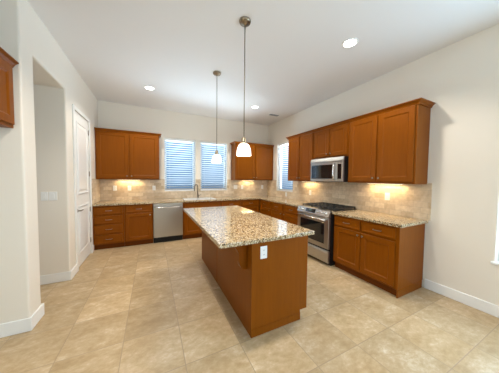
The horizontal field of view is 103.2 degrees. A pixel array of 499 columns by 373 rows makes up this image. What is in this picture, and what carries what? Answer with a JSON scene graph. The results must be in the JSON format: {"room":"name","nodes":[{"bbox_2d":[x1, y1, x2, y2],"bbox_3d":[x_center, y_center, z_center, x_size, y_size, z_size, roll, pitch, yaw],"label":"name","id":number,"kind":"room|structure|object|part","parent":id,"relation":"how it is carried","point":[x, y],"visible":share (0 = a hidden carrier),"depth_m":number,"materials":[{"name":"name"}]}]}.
{"room":"kitchen","nodes":[
{"label":"kitchen","id":0,"kind":"room"},
{"bbox_2d":[0,0,99,323],"bbox_3d":[-3.499,-0.248,2.652,1.878,3.134,2.836,-1,3,-26],"label":"wall","id":1,"kind":"structure","parent":0,"point":[37,237],"depth_m":1.97,"materials":[{"name":"beige paint"}]},
{"bbox_2d":[41,192,47,200],"bbox_3d":[-2.706,0.129,2.610,0.072,0.116,0.010,-1,3,-26],"label":"switch plate","id":2,"kind":"object","parent":1,"relation":"attached to","point":[44,195],"visible":1,"depth_m":2.61,"materials":[{"name":"white plastic"}]},
{"bbox_2d":[0,245,93,337],"bbox_3d":[-2.858,1.243,2.688,0.732,0.125,2.240,-1,3,-26],"label":"baseboard","id":3,"kind":"structure","parent":1,"relation":"attached to","point":[27,324],"depth_m":1.82,"materials":[{"name":"white paint"}]},
{"bbox_2d":[48,192,56,200],"bbox_3d":[-2.631,0.128,2.647,0.088,0.116,0.010,-1,3,-26],"label":"switch plate","id":4,"kind":"object","parent":1,"relation":"attached to","point":[52,195],"visible":1,"depth_m":2.64,"materials":[{"name":"white plastic"}]},
{"bbox_2d":[40,264,76,284],"bbox_3d":[-3.385,1.247,2.456,1.882,0.125,0.254,-1,3,-26],"label":"baseboard","id":5,"kind":"structure","parent":1,"relation":"attached to","point":[63,276],"depth_m":2.70,"materials":[{"name":"white paint"}]},
{"bbox_2d":[72,104,92,271],"bbox_3d":[-2.788,0.026,3.332,0.018,2.505,0.885,-1,3,-26],"label":"trim","id":6,"kind":"structure","parent":1,"relation":"attached to","point":[74,108],"depth_m":2.99,"materials":[{"name":"white paint"}]},
{"bbox_2d":[75,111,90,266],"bbox_3d":[-2.792,0.048,3.339,0.095,2.424,0.774,-1,3,-26],"label":"door","id":7,"kind":"structure","parent":1,"relation":"in","point":[81,125],"depth_m":3.30,"materials":[{"name":"white paint"}]},
{"bbox_2d":[97,100,267,235],"bbox_3d":[-1.387,-0.339,5.358,4.612,3.134,0.172,-1,3,-26],"label":"wall","id":8,"kind":"structure","parent":0,"point":[170,124],"depth_m":4.98,"materials":[{"name":"beige paint"}]},
{"bbox_2d":[94,127,160,179],"bbox_3d":[-2.652,-0.682,4.431,1.238,1.046,0.359,-1,3,-26],"label":"upper cabinet","id":9,"kind":"object","parent":8,"relation":"attached to","point":[119,154],"visible":0.97,"depth_m":4.26,"materials":[{"name":"brown wood"}]},
{"bbox_3d":[-2.873,-0.657,4.165,0.560,0.962,0.019,-1,3,-26],"label":"door","id":10,"kind":"part","parent":9,"relation":"part of","materials":[{"name":"brown wood"}]},
{"bbox_3d":[-2.647,-1.177,4.410,1.238,0.055,0.359,-1,3,-26],"label":"crown","id":11,"kind":"part","parent":9,"relation":"part of","materials":[{"name":"brown wood"}]},
{"bbox_3d":[-2.350,-0.662,4.424,0.560,0.962,0.019,-1,3,-26],"label":"door","id":12,"kind":"part","parent":9,"relation":"part of","materials":[{"name":"brown wood"}]},
{"bbox_2d":[164,140,194,189],"bbox_3d":[-1.823,-0.554,5.181,0.758,1.340,0.065,-1,3,-26],"label":"window","id":13,"kind":"structure","parent":8,"relation":"in","point":[164,140],"depth_m":5.09,"materials":[{"name":"white paint"}]},
{"bbox_2d":[164,138,194,190],"bbox_3d":[-1.788,-0.552,5.109,0.746,1.334,0.063,-1,3,-26],"label":"window blind","id":14,"kind":"object","parent":13,"relation":"attached to","point":[173,139],"visible":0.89,"depth_m":5.10,"materials":[{"name":"white paint"}]},
{"bbox_3d":[-1.789,-0.541,5.112,0.518,1.260,0.002,-1,3,-26],"label":"cord","id":15,"kind":"part","parent":14,"relation":"part of","materials":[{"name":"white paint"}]},
{"bbox_2d":[200,143,225,189],"bbox_3d":[-1.029,-0.562,5.573,0.750,1.340,0.065,-1,3,-26],"label":"window","id":16,"kind":"structure","parent":8,"relation":"in","point":[200,143],"depth_m":5.43,"materials":[{"name":"white paint"}]},
{"bbox_2d":[200,141,226,190],"bbox_3d":[-0.993,-0.560,5.501,0.738,1.334,0.062,-1,3,-26],"label":"window blind","id":17,"kind":"object","parent":16,"relation":"attached to","point":[220,146],"visible":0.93,"depth_m":5.49,"materials":[{"name":"white paint"}]},
{"bbox_2d":[230,141,273,179],"bbox_3d":[0.081,-0.710,5.781,1.271,1.046,0.359,-1,3,-26],"label":"upper cabinet","id":18,"kind":"object","parent":8,"relation":"attached to","point":[257,166],"visible":0.98,"depth_m":5.65,"materials":[{"name":"brown wood"}]},
{"bbox_3d":[-0.108,-0.685,5.531,0.569,0.962,0.019,-1,3,-26],"label":"door","id":19,"kind":"part","parent":18,"relation":"part of","materials":[{"name":"brown wood"}]},
{"bbox_3d":[0.086,-1.205,5.760,1.271,0.055,0.359,-1,3,-26],"label":"crown","id":20,"kind":"part","parent":18,"relation":"part of","materials":[{"name":"brown wood"}]},
{"bbox_3d":[0.428,-0.691,5.796,0.578,0.962,0.019,-1,3,-26],"label":"door","id":21,"kind":"part","parent":18,"relation":"part of","materials":[{"name":"brown wood"}]},
{"bbox_2d":[0,236,498,372],"bbox_3d":[-0.234,1.461,1.043,6.478,0.120,9.153,-1,3,-26],"label":"floor","id":22,"kind":"structure","parent":0,"point":[153,307],"depth_m":1.89,"materials":[{"name":"tile"}]},
{"bbox_2d":[93,205,124,249],"bbox_3d":[-2.925,0.804,4.196,0.514,0.875,0.651,-1,3,-26],"label":"base cabinet","id":23,"kind":"object","parent":22,"relation":"on","point":[108,221],"visible":0.96,"depth_m":3.94,"materials":[{"name":"brown wood"}]},
{"bbox_3d":[-2.796,0.479,3.928,0.460,0.150,0.019,-1,3,-26],"label":"drawer","id":24,"kind":"part","parent":23,"relation":"part of","materials":[{"name":"brown wood"}]},
{"bbox_3d":[-2.797,0.659,3.935,0.460,0.154,0.019,-1,3,-26],"label":"drawer","id":25,"kind":"part","parent":23,"relation":"part of","materials":[{"name":"brown wood"}]},
{"bbox_3d":[-2.799,0.850,3.943,0.460,0.172,0.019,-1,3,-26],"label":"drawer","id":26,"kind":"part","parent":23,"relation":"part of","materials":[{"name":"brown wood"}]},
{"bbox_3d":[-2.801,1.046,3.951,0.460,0.165,0.019,-1,3,-26],"label":"drawer","id":27,"kind":"part","parent":23,"relation":"part of","materials":[{"name":"brown wood"}]},
{"bbox_2d":[92,195,312,206],"bbox_3d":[-0.862,0.364,4.286,4.308,0.038,2.291,-1,3,-26],"label":"countertop","id":28,"kind":"structure","parent":23,"relation":"on","point":[286,201],"depth_m":4.59,"materials":[{"name":"stone"}]},
{"bbox_2d":[182,197,214,199],"bbox_3d":[-1.274,0.403,4.994,0.752,0.197,0.422,-1,3,-26],"label":"sink","id":29,"kind":"object","parent":28,"relation":"in","point":[206,197],"visible":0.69,"depth_m":5.06,"materials":[{"name":"white"}]},
{"bbox_2d":[186,198,211,199],"bbox_3d":[-1.274,0.407,4.994,0.692,0.189,0.362,-1,3,-26],"label":"basin","id":30,"kind":"object","parent":29,"relation":"in","point":[186,198],"depth_m":5.06,"materials":[{"name":"white"}]},
{"bbox_2d":[124,204,152,245],"bbox_3d":[-2.454,0.799,4.428,0.532,0.875,0.651,-1,3,-26],"label":"base cabinet","id":31,"kind":"object","parent":22,"relation":"on","point":[138,219],"visible":0.96,"depth_m":4.17,"materials":[{"name":"brown wood"}]},
{"bbox_3d":[-2.325,0.468,4.160,0.478,0.138,0.019,-1,3,-26],"label":"drawer","id":32,"kind":"part","parent":31,"relation":"part of","materials":[{"name":"brown wood"}]},
{"bbox_3d":[-2.329,0.844,4.175,0.478,0.560,0.019,-1,3,-26],"label":"door","id":33,"kind":"part","parent":31,"relation":"part of","materials":[{"name":"brown wood"}]},
{"bbox_2d":[153,203,182,242],"bbox_3d":[-1.925,0.796,4.656,0.604,0.873,0.692,-1,3,-26],"label":"dishwasher","id":34,"kind":"object","parent":22,"relation":"on","point":[167,217],"visible":0.98,"depth_m":4.40,"materials":[{"name":"silver metal"}]},
{"bbox_3d":[-1.805,0.408,4.405,0.600,0.068,0.044,-1,3,-26],"label":"control panel","id":35,"kind":"part","parent":34,"relation":"part of","materials":[{"name":"silver metal"}]},
{"bbox_2d":[182,201,219,238],"bbox_3d":[-1.264,0.787,5.018,0.888,0.875,0.648,-1,3,-26],"label":"base cabinet","id":36,"kind":"object","parent":22,"relation":"on","point":[191,229],"visible":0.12,"depth_m":4.67,"materials":[{"name":"brown wood"}]},
{"bbox_3d":[-1.326,0.833,4.670,0.414,0.560,0.019,-1,3,-26],"label":"door","id":37,"kind":"part","parent":36,"relation":"part of","materials":[{"name":"brown wood"}]},
{"bbox_3d":[-1.134,0.456,4.748,0.834,0.138,0.019,-1,3,-26],"label":"drawer","id":38,"kind":"part","parent":36,"relation":"part of","materials":[{"name":"brown wood"}]},
{"bbox_2d":[220,200,240,206],"bbox_3d":[-0.606,0.780,5.341,0.570,0.875,0.651,-1,3,-26],"label":"base cabinet","id":39,"kind":"object","parent":22,"relation":"on","point":[231,202],"visible":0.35,"depth_m":5.07,"materials":[{"name":"brown wood"}]},
{"bbox_3d":[-0.477,0.449,5.072,0.516,0.138,0.019,-1,3,-26],"label":"drawer","id":40,"kind":"part","parent":39,"relation":"part of","materials":[{"name":"brown wood"}]},
{"bbox_2d":[241,199,259,212],"bbox_3d":[-0.097,0.775,5.592,0.558,0.875,0.651,-1,3,-26],"label":"base cabinet","id":41,"kind":"object","parent":22,"relation":"on","point":[254,205],"visible":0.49,"depth_m":5.34,"materials":[{"name":"brown wood"}]},
{"bbox_3d":[0.032,0.444,5.324,0.504,0.138,0.019,-1,3,-26],"label":"drawer","id":42,"kind":"part","parent":41,"relation":"part of","materials":[{"name":"brown wood"}]},
{"bbox_3d":[0.029,0.820,5.339,0.504,0.560,0.019,-1,3,-26],"label":"door","id":43,"kind":"part","parent":41,"relation":"part of","materials":[{"name":"brown wood"}]},
{"bbox_2d":[202,231,307,337],"bbox_3d":[-0.215,0.892,2.748,0.912,0.875,1.971,-1,3,-26],"label":"kitchen island","id":44,"kind":"object","parent":22,"relation":"on","point":[267,294],"visible":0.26,"depth_m":1.93,"materials":[{"name":"brown wood"}]},
{"bbox_3d":[-0.637,0.872,3.118,0.018,0.875,0.894,-1,3,-26],"label":"panel","id":45,"kind":"part","parent":44,"relation":"part of","materials":[{"name":"brown wood"}]},
{"bbox_3d":[-0.208,0.913,2.250,0.018,0.875,1.020,-1,3,-26],"label":"panel","id":46,"kind":"part","parent":44,"relation":"part of","materials":[{"name":"brown wood"}]},
{"bbox_2d":[183,205,314,248],"bbox_3d":[-0.238,0.435,2.719,1.008,0.038,2.053,-1,3,-26],"label":"island countertop","id":47,"kind":"structure","parent":44,"relation":"on","point":[226,226],"depth_m":2.17,"materials":[{"name":"stone"}]},
{"bbox_2d":[260,246,266,258],"bbox_3d":[0.131,0.602,1.807,0.072,0.116,0.009,-1,3,-26],"label":"outlet plate","id":48,"kind":"object","parent":44,"relation":"attached to","point":[263,249],"visible":1,"depth_m":1.80,"materials":[{"name":"white plastic"}]},
{"bbox_3d":[0.304,0.932,1.923,0.648,0.875,0.018,-1,3,-26],"label":"panel","id":49,"kind":"part","parent":44,"relation":"part of","materials":[{"name":"brown wood"}]},
{"bbox_2d":[260,199,271,216],"bbox_3d":[0.661,0.794,5.324,0.651,0.875,0.583,-1,3,-26],"label":"base cabinet","id":50,"kind":"object","parent":22,"relation":"on","point":[265,206],"visible":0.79,"depth_m":5.15,"materials":[{"name":"brown wood"}]},
{"bbox_3d":[0.410,0.454,5.184,0.019,0.138,0.529,-1,3,-26],"label":"drawer","id":51,"kind":"part","parent":50,"relation":"part of","materials":[{"name":"brown wood"}]},
{"bbox_3d":[0.406,0.829,5.199,0.019,0.560,0.529,-1,3,-26],"label":"door","id":52,"kind":"part","parent":50,"relation":"part of","materials":[{"name":"brown wood"}]},
{"bbox_2d":[271,202,283,219],"bbox_3d":[0.902,0.817,4.836,0.651,0.875,0.498,-1,3,-26],"label":"base cabinet","id":53,"kind":"object","parent":22,"relation":"on","point":[277,212],"visible":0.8,"depth_m":4.66,"materials":[{"name":"brown wood"}]},
{"bbox_3d":[0.647,0.852,4.712,0.019,0.560,0.444,-1,3,-26],"label":"door","id":54,"kind":"part","parent":53,"relation":"part of","materials":[{"name":"brown wood"}]},
{"bbox_3d":[0.651,0.476,4.696,0.019,0.138,0.444,-1,3,-26],"label":"drawer","id":55,"kind":"part","parent":53,"relation":"part of","materials":[{"name":"brown wood"}]},
{"bbox_2d":[283,204,298,224],"bbox_3d":[1.143,0.840,4.349,0.651,0.875,0.582,-1,3,-26],"label":"base cabinet","id":56,"kind":"object","parent":22,"relation":"on","point":[290,214],"visible":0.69,"depth_m":4.22,"materials":[{"name":"brown wood"}]},
{"bbox_3d":[0.888,0.875,4.224,0.019,0.560,0.528,-1,3,-26],"label":"door","id":57,"kind":"part","parent":56,"relation":"part of","materials":[{"name":"brown wood"}]},
{"bbox_3d":[0.892,0.499,4.209,0.019,0.138,0.528,-1,3,-26],"label":"drawer","id":58,"kind":"part","parent":56,"relation":"part of","materials":[{"name":"brown wood"}]},
{"bbox_2d":[297,202,356,265],"bbox_3d":[1.401,0.826,3.705,0.738,0.960,0.768,-1,3,-26],"label":"gas range","id":59,"kind":"object","parent":22,"relation":"on","point":[318,217],"visible":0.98,"depth_m":3.42,"materials":[{"name":"silver metal"}]},
{"bbox_3d":[1.096,0.542,3.541,0.050,0.027,0.682,-1,3,-26],"label":"handle","id":60,"kind":"part","parent":59,"relation":"part of","materials":[{"name":"silver metal"}]},
{"bbox_3d":[1.131,0.765,3.569,0.038,0.512,0.764,-1,3,-26],"label":"oven door","id":61,"kind":"part","parent":59,"relation":"part of","materials":[{"name":"silver metal"}]},
{"bbox_3d":[1.157,0.442,3.567,0.106,0.118,0.768,-1,3,-26],"label":"control panel","id":62,"kind":"part","parent":59,"relation":"part of","materials":[{"name":"silver metal"}]},
{"bbox_3d":[1.127,1.150,3.585,0.038,0.198,0.764,-1,3,-26],"label":"storage drawer","id":63,"kind":"part","parent":59,"relation":"part of","materials":[{"name":"silver metal"}]},
{"bbox_2d":[305,205,356,211],"bbox_3d":[1.470,0.393,3.719,0.589,0.017,0.764,-1,3,-26],"label":"cooktop","id":64,"kind":"object","parent":59,"relation":"in","point":[339,208],"depth_m":3.49,"materials":[{"name":"black metal"}]},
{"bbox_2d":[333,214,424,297],"bbox_3d":[1.839,0.905,2.940,0.651,0.875,0.959,-1,3,-26],"label":"base cabinet","id":65,"kind":"object","parent":22,"relation":"on","point":[388,258],"visible":0.97,"depth_m":2.61,"materials":[{"name":"brown wood"}]},
{"bbox_3d":[1.482,0.931,3.024,0.019,0.560,0.441,-1,3,-26],"label":"door","id":66,"kind":"part","parent":65,"relation":"part of","materials":[{"name":"brown wood"}]},
{"bbox_3d":[1.483,0.555,3.013,0.019,0.138,0.430,-1,3,-26],"label":"drawer","id":67,"kind":"part","parent":65,"relation":"part of","materials":[{"name":"brown wood"}]},
{"bbox_3d":[1.679,0.949,2.623,0.019,0.560,0.441,-1,3,-26],"label":"door","id":68,"kind":"part","parent":65,"relation":"part of","materials":[{"name":"brown wood"}]},
{"bbox_3d":[1.686,0.574,2.603,0.019,0.138,0.430,-1,3,-26],"label":"drawer","id":69,"kind":"part","parent":65,"relation":"part of","materials":[{"name":"brown wood"}]},
{"bbox_2d":[333,210,427,227],"bbox_3d":[1.857,0.449,2.917,0.646,0.038,0.992,-1,3,-26],"label":"countertop","id":70,"kind":"structure","parent":65,"relation":"on","point":[381,218],"depth_m":2.72,"materials":[{"name":"stone"}]},
{"bbox_3d":[2.057,1.312,2.541,0.578,0.100,0.017,-1,3,-26],"label":"skirting","id":71,"kind":"part","parent":65,"relation":"part of","materials":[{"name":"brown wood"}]},
{"bbox_3d":[2.069,0.875,2.529,0.598,0.775,0.013,-1,3,-26],"label":"panel","id":72,"kind":"part","parent":65,"relation":"part of","materials":[{"name":"brown wood"}]},
{"bbox_2d":[27,0,498,125],"bbox_3d":[-0.201,-1.750,0.910,6.478,0.120,9.153,-1,3,-26],"label":"ceiling","id":73,"kind":"structure","parent":0,"point":[296,60],"depth_m":2.44,"materials":[{"name":"white paint"}]},
{"bbox_2d":[144,86,154,89],"bbox_3d":[-1.849,-1.818,3.656,0.188,0.007,0.188,-1,3,-26],"label":"recessed light","id":74,"kind":"object","parent":73,"relation":"in","point":[145,87],"visible":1,"depth_m":3.65,"materials":[{"name":"white paint"}]},
{"bbox_2d":[212,71,221,162],"bbox_3d":[-0.518,-1.083,3.139,0.160,1.404,0.160,-1,3,-26],"label":"pendant lamp","id":75,"kind":"object","parent":73,"relation":"hanging from","point":[216,158],"visible":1,"depth_m":3.11,"materials":[{"name":"white glass"}]},
{"bbox_3d":[-0.525,-0.446,3.165,0.160,0.128,0.160,-1,3,-26],"label":"lamp shade","id":76,"kind":"part","parent":75,"relation":"part of","materials":[{"name":"white glass"}]},
{"bbox_2d":[236,16,250,155],"bbox_3d":[-0.054,-1.036,2.105,0.160,1.404,0.160,-1,3,-26],"label":"pendant lamp","id":77,"kind":"object","parent":73,"relation":"hanging from","point":[243,149],"visible":1,"depth_m":2.08,"materials":[{"name":"white glass"}]},
{"bbox_3d":[-0.061,-0.398,2.132,0.160,0.128,0.160,-1,3,-26],"label":"lamp shade","id":78,"kind":"part","parent":77,"relation":"part of","materials":[{"name":"white glass"}]},
{"bbox_3d":[-0.053,-1.105,2.103,0.010,1.185,0.010,3,3,41],"label":"stem","id":79,"kind":"part","parent":77,"relation":"part of","materials":[{"name":"silver metal"}]},
{"bbox_2d":[342,38,358,47],"bbox_3d":[1.217,-1.734,2.394,0.188,0.007,0.188,-1,3,-26],"label":"recessed light","id":80,"kind":"object","parent":73,"relation":"in","point":[351,42],"visible":1,"depth_m":2.38,"materials":[{"name":"white paint"}]},
{"bbox_2d":[267,24,498,305],"bbox_3d":[2.574,-0.173,2.354,0.172,3.134,8.753,-1,3,-26],"label":"wall","id":81,"kind":"structure","parent":0,"point":[461,239],"depth_m":2.44,"materials":[{"name":"beige paint"}]},
{"bbox_2d":[279,143,292,190],"bbox_3d":[1.072,-0.547,5.487,0.065,1.360,0.755,-1,3,-26],"label":"window","id":82,"kind":"structure","parent":81,"relation":"in","point":[280,167],"depth_m":5.78,"materials":[{"name":"white paint"}]},
{"bbox_2d":[277,141,292,191],"bbox_3d":[1.001,-0.547,5.452,0.064,1.354,0.743,-1,3,-26],"label":"window blind","id":83,"kind":"object","parent":82,"relation":"attached to","point":[286,142],"visible":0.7,"depth_m":5.50,"materials":[{"name":"white paint"}]},
{"bbox_2d":[286,130,323,181],"bbox_3d":[1.229,-0.644,4.492,0.359,1.046,0.891,-1,3,-26],"label":"upper cabinet","id":84,"kind":"object","parent":81,"relation":"attached to","point":[300,146],"visible":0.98,"depth_m":4.36,"materials":[{"name":"brown wood"}]},
{"bbox_3d":[1.022,-0.635,4.593,0.019,0.962,0.386,-1,3,-26],"label":"door","id":85,"kind":"part","parent":84,"relation":"part of","materials":[{"name":"brown wood"}]},
{"bbox_3d":[1.234,-1.139,4.472,0.359,0.055,0.891,-1,3,-26],"label":"crown","id":86,"kind":"part","parent":84,"relation":"part of","materials":[{"name":"brown wood"}]},
{"bbox_3d":[1.204,-0.618,4.225,0.019,0.962,0.386,-1,3,-26],"label":"door","id":87,"kind":"part","parent":84,"relation":"part of","materials":[{"name":"brown wood"}]},
{"bbox_2d":[313,119,349,158],"bbox_3d":[1.606,-0.832,3.725,0.359,0.600,0.794,-1,3,-26],"label":"upper cabinet","id":88,"kind":"object","parent":81,"relation":"attached to","point":[332,140],"visible":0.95,"depth_m":3.59,"materials":[{"name":"brown wood"}]},
{"bbox_3d":[1.394,-0.823,3.836,0.019,0.516,0.362,-1,3,-26],"label":"door","id":89,"kind":"part","parent":88,"relation":"part of","materials":[{"name":"brown wood"}]},
{"bbox_2d":[310,156,348,181],"bbox_3d":[1.550,-0.311,3.720,0.448,0.434,0.760,-1,3,-26],"label":"microwave","id":90,"kind":"object","parent":88,"relation":"attached to","point":[333,169],"visible":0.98,"depth_m":3.54,"materials":[{"name":"silver metal"}]},
{"bbox_3d":[1.368,-0.276,3.733,0.032,0.256,0.510,-1,3,-26],"label":"door glass","id":91,"kind":"part","parent":90,"relation":"part of","materials":[{"name":"black glass"}]},
{"bbox_3d":[1.380,-0.272,3.711,0.030,0.346,0.627,-1,3,-26],"label":"door","id":92,"kind":"part","parent":90,"relation":"part of","materials":[{"name":"silver metal"}]},
{"bbox_3d":[1.549,-0.256,3.370,0.030,0.346,0.128,-1,3,-26],"label":"control panel","id":93,"kind":"part","parent":90,"relation":"part of","materials":[{"name":"silver metal"}]},
{"bbox_3d":[1.469,-1.103,3.645,0.048,0.055,0.794,-1,3,-26],"label":"crown","id":94,"kind":"part","parent":88,"relation":"part of","materials":[{"name":"brown wood"}]},
{"bbox_3d":[1.565,-0.806,3.490,0.019,0.516,0.362,-1,3,-26],"label":"door","id":95,"kind":"part","parent":88,"relation":"part of","materials":[{"name":"brown wood"}]},
{"bbox_2d":[385,193,389,199],"bbox_3d":[2.129,0.155,3.058,0.010,0.116,0.072,-1,3,-26],"label":"switch plate","id":96,"kind":"object","parent":81,"relation":"attached to","point":[387,195],"visible":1,"depth_m":3.05,"materials":[{"name":"white plastic"}]},
{"bbox_2d":[348,97,435,183],"bbox_3d":[2.002,-0.571,2.927,0.359,1.046,0.999,-1,3,-26],"label":"upper cabinet","id":97,"kind":"object","parent":81,"relation":"attached to","point":[390,145],"visible":1,"depth_m":2.70,"materials":[{"name":"brown wood"}]},
{"bbox_3d":[1.762,-0.565,3.095,0.019,0.962,0.440,-1,3,-26],"label":"door","id":98,"kind":"part","parent":97,"relation":"part of","materials":[{"name":"brown wood"}]},
{"bbox_3d":[2.007,-1.067,2.907,0.359,0.055,0.999,-1,3,-26],"label":"crown","id":99,"kind":"part","parent":97,"relation":"part of","materials":[{"name":"brown wood"}]},
{"bbox_3d":[1.968,-0.545,2.679,0.019,0.962,0.440,-1,3,-26],"label":"door","id":100,"kind":"part","parent":97,"relation":"part of","materials":[{"name":"brown wood"}]},
{"bbox_2d":[424,279,498,317],"bbox_3d":[3.386,1.395,0.557,0.016,0.125,4.684,-1,3,-26],"label":"baseboard","id":101,"kind":"structure","parent":81,"relation":"attached to","point":[492,309],"depth_m":2.32,"materials":[{"name":"white paint"}]},
{"bbox_3d":[-1.435,-0.067,-1.205,0.140,3.134,5.917,-1,3,-26],"label":"wall","id":102,"kind":"structure","parent":0,"visible":0},
{"bbox_2d":[0,47,18,127],"bbox_3d":[-2.149,-0.777,1.190,0.711,0.576,0.898,-1,3,-26],"label":"upper cabinet","id":103,"kind":"object","parent":102,"relation":"attached to","point":[7,62],"visible":1,"depth_m":1.64,"materials":[{"name":"brown wood"}]},
{"bbox_3d":[-1.962,-0.773,1.528,0.019,0.492,0.414,-1,3,-26],"label":"door","id":104,"kind":"part","parent":103,"relation":"part of","materials":[{"name":"brown wood"}]},
{"bbox_3d":[-1.849,-1.040,1.326,0.048,0.055,0.898,-1,3,-26],"label":"crown","id":105,"kind":"part","parent":103,"relation":"part of","materials":[{"name":"brown wood"}]}
]}

